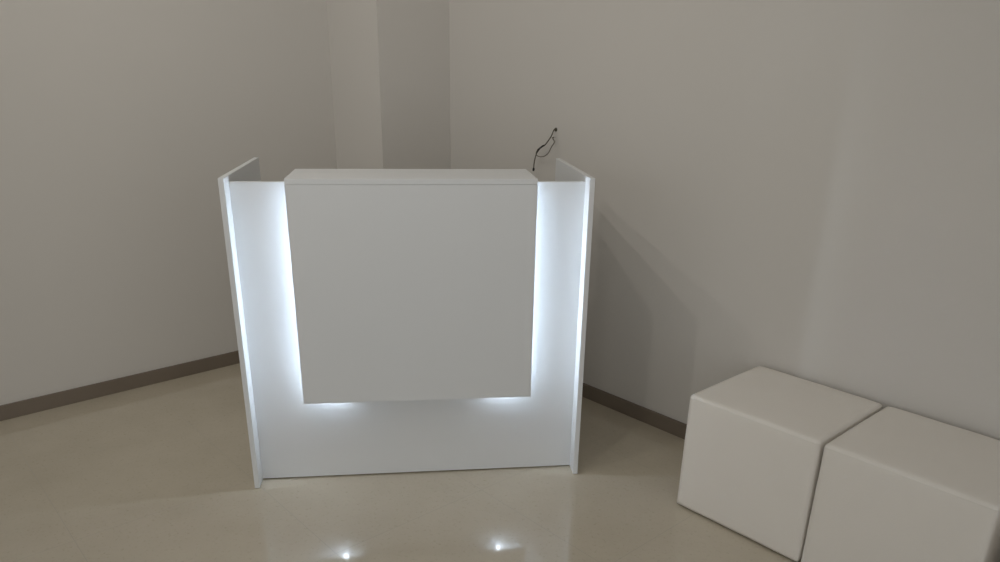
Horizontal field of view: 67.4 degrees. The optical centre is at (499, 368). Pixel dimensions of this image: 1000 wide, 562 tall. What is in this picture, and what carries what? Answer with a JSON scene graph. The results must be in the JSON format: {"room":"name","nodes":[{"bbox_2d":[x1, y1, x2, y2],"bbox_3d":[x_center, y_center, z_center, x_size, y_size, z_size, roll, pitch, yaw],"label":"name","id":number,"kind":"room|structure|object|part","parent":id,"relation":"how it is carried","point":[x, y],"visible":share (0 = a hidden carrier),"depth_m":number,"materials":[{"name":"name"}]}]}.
{"room":"reception area","nodes":[
{"label":"reception area","id":0,"kind":"room"},
{"bbox_2d":[0,0,336,404],"bbox_3d":[-2.848,-0.852,2.152,6.122,2.750,0.120,-18,28,-39],"label":"wall","id":1,"kind":"structure","parent":0,"point":[121,121],"depth_m":3.30,"materials":[{"name":"paint"}]},
{"bbox_2d":[0,351,239,420],"bbox_3d":[-2.933,0.448,2.509,5.589,0.067,0.010,-18,28,-39],"label":"baseboard","id":2,"kind":"structure","parent":1,"relation":"attached to","point":[62,398],"depth_m":3.48,"materials":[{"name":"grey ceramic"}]},
{"bbox_2d":[326,0,450,168],"bbox_3d":[-0.551,-1.450,3.756,0.412,2.750,0.446,-17,28,-38],"label":"wall column","id":3,"kind":"structure","parent":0,"point":[390,59],"depth_m":3.61,"materials":[{"name":"paint"}]},
{"bbox_2d":[0,363,800,561],"bbox_3d":[-0.679,1.379,0.477,6.240,0.100,6.666,-17,28,-38],"label":"floor","id":4,"kind":"structure","parent":0,"point":[162,471],"depth_m":2.66,"materials":[{"name":"tile"}]},
{"bbox_2d":[218,157,594,487],"bbox_3d":[-0.323,-0.204,2.861,1.190,1.100,0.605,-2,22,-7],"label":"reception desk","id":5,"kind":"object","parent":4,"relation":"on","point":[387,320],"visible":1,"depth_m":2.57,"materials":[{"name":"white laminate"}]},
{"bbox_3d":[-0.905,-0.189,2.793,0.017,1.097,0.605,-2,22,-7],"label":"panel","id":6,"kind":"part","parent":5,"relation":"part of","materials":[{"name":"white laminate"}]},
{"bbox_3d":[-0.282,-0.240,2.533,0.802,0.750,0.018,-2,22,-7],"label":"raised panel","id":7,"kind":"part","parent":5,"relation":"part of","materials":[{"name":"white laminate"}]},
{"bbox_3d":[0.259,-0.222,2.926,0.017,1.097,0.605,-2,22,-7],"label":"panel","id":8,"kind":"part","parent":5,"relation":"part of","materials":[{"name":"white laminate"}]},
{"bbox_2d":[677,366,882,561],"bbox_3d":[0.944,0.294,2.560,0.448,0.434,0.465,-17,28,-38],"label":"ottoman","id":9,"kind":"object","parent":4,"relation":"on","point":[756,438],"visible":0.75,"depth_m":2.41,"materials":[{"name":"white leather upholstery"}]},
{"bbox_2d":[801,406,999,561],"bbox_3d":[1.253,0.426,2.238,0.448,0.434,0.465,-17,28,-38],"label":"ottoman","id":10,"kind":"object","parent":4,"relation":"on","point":[898,485],"visible":1,"depth_m":2.10,"materials":[{"name":"white leather"}]},
{"bbox_2d":[449,0,999,439],"bbox_3d":[1.631,-0.661,1.854,0.120,2.750,6.666,-17,28,-38],"label":"wall","id":11,"kind":"structure","parent":0,"point":[809,190],"depth_m":2.61,"materials":[{"name":"paint"}]},
{"bbox_2d":[532,128,556,170],"bbox_3d":[0.210,-0.970,3.324,0.055,0.192,0.132,-18,28,-39],"label":"cable","id":12,"kind":"object","parent":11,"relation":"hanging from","point":[555,129],"visible":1,"depth_m":3.31,"materials":[{"name":"black plastic"}]},
{"bbox_2d":[582,383,686,439],"bbox_3d":[1.711,0.665,2.153,0.010,0.067,5.979,-17,28,-38],"label":"baseboard","id":13,"kind":"structure","parent":11,"relation":"attached to","point":[662,422],"depth_m":3.31,"materials":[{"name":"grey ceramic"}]}
]}

